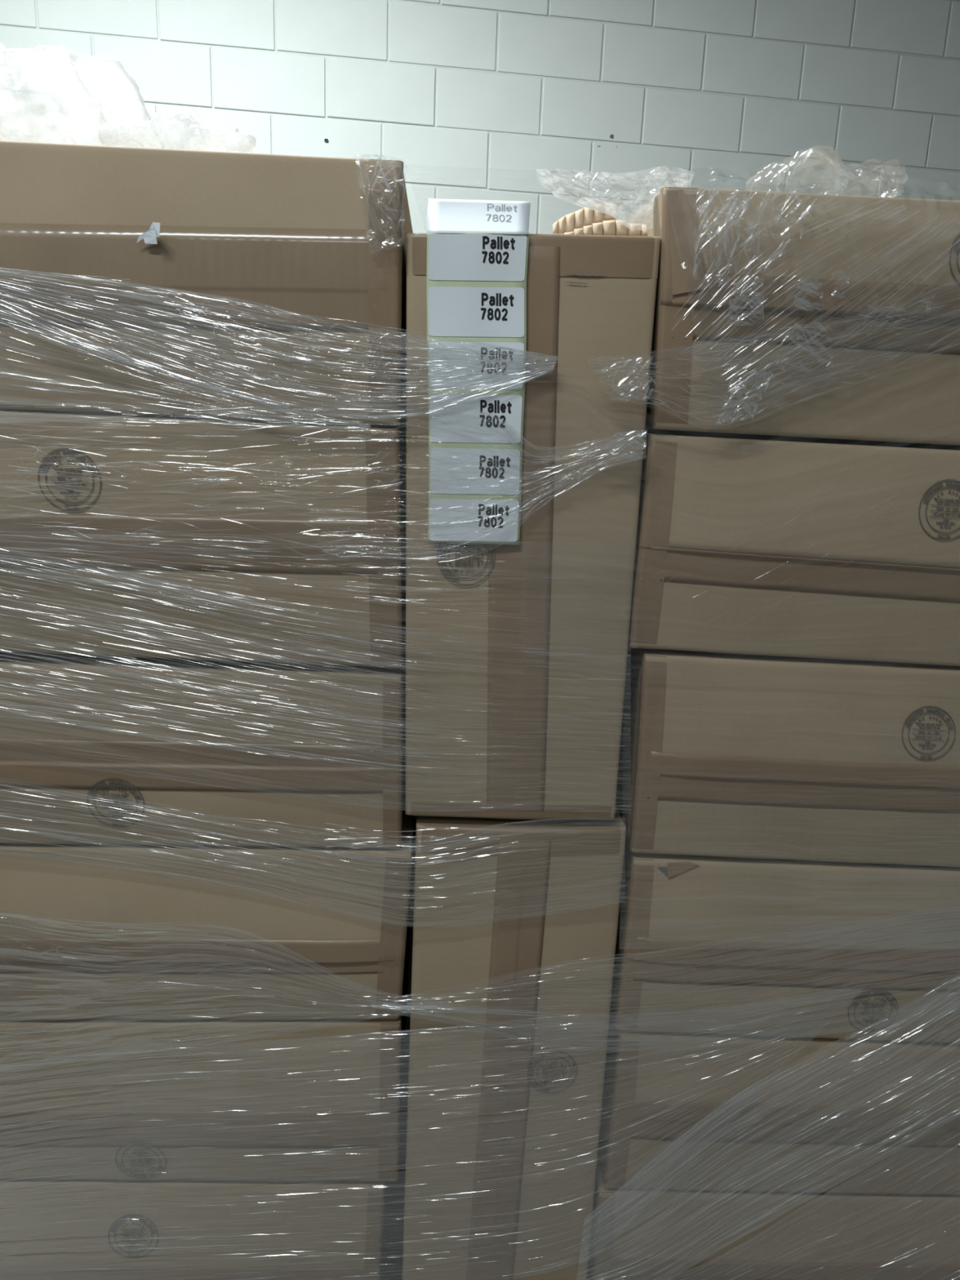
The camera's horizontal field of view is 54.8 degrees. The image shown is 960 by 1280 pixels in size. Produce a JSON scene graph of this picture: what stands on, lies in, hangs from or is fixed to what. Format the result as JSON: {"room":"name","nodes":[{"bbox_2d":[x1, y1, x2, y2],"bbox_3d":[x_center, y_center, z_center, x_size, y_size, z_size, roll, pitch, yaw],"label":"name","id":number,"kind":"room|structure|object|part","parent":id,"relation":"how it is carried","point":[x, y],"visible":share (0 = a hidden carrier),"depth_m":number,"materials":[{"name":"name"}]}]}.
{"room":"distribution center","nodes":[
{"label":"distribution center","id":0,"kind":"room"},
{"bbox_2d":[385,1209,404,1279],"bbox_3d":[1.230,1.674,0.706,5.171,0.100,7.910,0,15,-9],"label":"floor","id":1,"kind":"structure","parent":0,"point":[390,1211],"depth_m":1.92,"materials":[{"name":"concrete"}]},
{"bbox_2d":[385,1206,404,1278],"bbox_3d":[-0.075,1.200,1.866,1.700,0.140,0.872,1,14,-3],"label":"pallet","id":2,"kind":"object","parent":1,"relation":"on","point":[394,1253],"visible":0.02,"depth_m":1.76,"materials":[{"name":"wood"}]},
{"bbox_2d":[380,1182,390,1279],"bbox_3d":[-0.495,1.074,1.573,0.660,0.217,0.436,1,14,-3],"label":"carton","id":3,"kind":"object","parent":2,"relation":"on","point":[387,1204],"visible":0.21,"depth_m":1.65,"materials":[{"name":"cardboard"}]},
{"bbox_2d":[0,1178,386,1279],"bbox_3d":[-0.481,0.835,1.507,0.669,0.299,0.444,1,14,-3],"label":"carton","id":4,"kind":"object","parent":3,"relation":"on","point":[51,1228],"visible":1,"depth_m":1.28,"materials":[{"name":"cardboard"}]},
{"bbox_2d":[0,896,409,1182],"bbox_3d":[-0.448,0.571,1.440,0.661,0.256,0.443,1,14,-3],"label":"carton","id":5,"kind":"object","parent":4,"relation":"on","point":[251,1100],"visible":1,"depth_m":1.23,"materials":[{"name":"cardboard"}]},
{"bbox_2d":[0,805,413,1019],"bbox_3d":[-0.434,0.326,1.376,0.673,0.249,0.446,1,14,-3],"label":"carton","id":6,"kind":"object","parent":5,"relation":"on","point":[88,931],"visible":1,"depth_m":1.17,"materials":[{"name":"cardboard"}]},
{"bbox_2d":[0,639,405,848],"bbox_3d":[-0.434,0.091,1.316,0.664,0.232,0.444,1,14,-3],"label":"carton","id":7,"kind":"object","parent":6,"relation":"on","point":[95,749],"visible":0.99,"depth_m":1.11,"materials":[{"name":"cardboard"}]},
{"bbox_2d":[0,408,405,667],"bbox_3d":[-0.430,-0.164,1.251,0.669,0.284,0.442,1,14,-3],"label":"carton","id":8,"kind":"object","parent":7,"relation":"on","point":[122,535],"visible":1,"depth_m":1.04,"materials":[{"name":"cardboard"}]},
{"bbox_2d":[0,140,413,426],"bbox_3d":[-0.423,-0.429,1.182,0.662,0.271,0.442,1,14,-3],"label":"carton","id":9,"kind":"object","parent":8,"relation":"on","point":[272,286],"visible":0.99,"depth_m":0.98,"materials":[{"name":"cardboard"}]},
{"bbox_2d":[0,42,154,146],"bbox_3d":[-0.500,-0.622,1.091,0.218,0.141,0.233,10,17,29],"label":"plastic wrap","id":10,"kind":"object","parent":9,"relation":"on","point":[42,109],"visible":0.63,"depth_m":1.03,"materials":[{"name":"clear plastic"}]},
{"bbox_2d":[136,222,159,244],"bbox_3d":[-0.339,-0.419,0.953,0.030,0.021,0.008,7,15,19],"label":"paper scrap","id":11,"kind":"object","parent":9,"relation":"attached to","point":[149,237],"visible":1,"depth_m":0.95,"materials":[{"name":"white paper"}]},
{"bbox_2d":[99,107,256,153],"bbox_3d":[-0.325,-0.544,0.995,0.170,0.050,0.063,2,14,0],"label":"plastic wrap","id":12,"kind":"object","parent":9,"relation":"on","point":[164,135],"visible":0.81,"depth_m":0.98,"materials":[{"name":"clear plastic"}]},
{"bbox_2d":[389,957,412,1206],"bbox_3d":[-0.079,0.811,1.969,0.607,0.559,0.404,1,14,-3],"label":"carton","id":13,"kind":"object","parent":2,"relation":"on","point":[397,1192],"visible":0.02,"depth_m":1.79,"materials":[{"name":"cardboard"}]},
{"bbox_2d":[408,815,416,957],"bbox_3d":[-0.058,0.269,1.829,0.607,0.558,0.404,1,14,-3],"label":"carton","id":14,"kind":"object","parent":13,"relation":"on","point":[412,875],"visible":0.02,"depth_m":1.67,"materials":[{"name":"cardboard"}]},
{"bbox_3d":[0.480,1.106,1.626,0.681,0.200,0.467,2,14,0],"label":"carton","id":15,"kind":"object","parent":2,"relation":"on","visible":0},
{"bbox_2d":[586,1151,959,1279],"bbox_3d":[0.485,0.888,1.564,0.666,0.314,0.444,1,14,-3],"label":"carton","id":16,"kind":"object","parent":15,"relation":"on","point":[636,1233],"visible":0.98,"depth_m":1.33,"materials":[{"name":"cardboard"}]},
{"bbox_2d":[598,1008,959,1195],"bbox_3d":[0.502,0.618,1.495,0.663,0.272,0.443,1,14,-3],"label":"carton","id":17,"kind":"object","parent":16,"relation":"on","point":[680,1110],"visible":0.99,"depth_m":1.27,"materials":[{"name":"cardboard"}]},
{"bbox_2d":[610,836,959,1043],"bbox_3d":[0.509,0.370,1.430,0.664,0.281,0.444,1,14,-3],"label":"carton","id":18,"kind":"object","parent":17,"relation":"on","point":[705,944],"visible":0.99,"depth_m":1.21,"materials":[{"name":"cardboard"}]},
{"bbox_2d":[615,646,959,867],"bbox_3d":[0.515,0.112,1.362,0.664,0.284,0.446,1,14,-3],"label":"carton","id":19,"kind":"object","parent":18,"relation":"on","point":[722,754],"visible":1,"depth_m":1.14,"materials":[{"name":"cardboard"}]},
{"bbox_2d":[628,427,959,666],"bbox_3d":[0.506,-0.145,1.296,0.665,0.272,0.444,1,14,-3],"label":"carton","id":20,"kind":"object","parent":19,"relation":"on","point":[747,544],"visible":0.98,"depth_m":1.08,"materials":[{"name":"cardboard"}]},
{"bbox_2d":[628,186,959,445],"bbox_3d":[0.517,-0.399,1.230,0.672,0.264,0.446,1,14,-3],"label":"carton","id":21,"kind":"object","parent":20,"relation":"on","point":[777,313],"visible":1,"depth_m":1.01,"materials":[{"name":"cardboard"}]},
{"bbox_3d":[0.006,1.038,1.587,0.291,0.318,0.446,2,14,0],"label":"carton","id":22,"kind":"object","parent":2,"relation":"on","visible":0},
{"bbox_2d":[401,805,626,1279],"bbox_3d":[0.027,0.534,1.454,0.272,0.729,0.440,1,14,-3],"label":"carton","id":23,"kind":"object","parent":22,"relation":"on","point":[515,921],"visible":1,"depth_m":1.23,"materials":[{"name":"cardboard"}]},
{"bbox_2d":[404,198,660,819],"bbox_3d":[0.040,-0.165,1.231,0.273,0.714,0.380,1,14,-3],"label":"carton","id":24,"kind":"object","parent":23,"relation":"on","point":[516,655],"depth_m":1.05,"materials":[{"name":"cardboard"}]},
{"bbox_3d":[-0.005,-0.292,1.024,0.115,0.368,0.043,2,14,0],"label":"label strip","id":25,"kind":"part","parent":24,"relation":"part of","materials":[{"name":"white paper"}]},
{"bbox_2d":[552,207,647,235],"bbox_3d":[0.150,-0.488,1.076,0.129,0.043,0.036,1,14,-3],"label":"padding","id":26,"kind":"object","parent":24,"relation":"on","point":[584,221],"visible":0.77,"depth_m":1.07,"materials":[{"name":"beige paper"}]},
{"bbox_2d":[536,166,693,226],"bbox_3d":[0.077,-0.487,1.023,0.320,0.080,0.013,1,14,-3],"label":"film","id":27,"kind":"object","parent":24,"relation":"on","point":[609,206],"visible":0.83,"depth_m":1.03,"materials":[{"name":"clear plastic"}]},
{"bbox_2d":[0,0,959,234],"bbox_3d":[0.731,-1.143,3.934,5.017,3.700,0.166,0,15,-9],"label":"wall","id":28,"kind":"structure","parent":0,"point":[473,98],"depth_m":3.54,"materials":[{"name":"white brick"}]}
]}

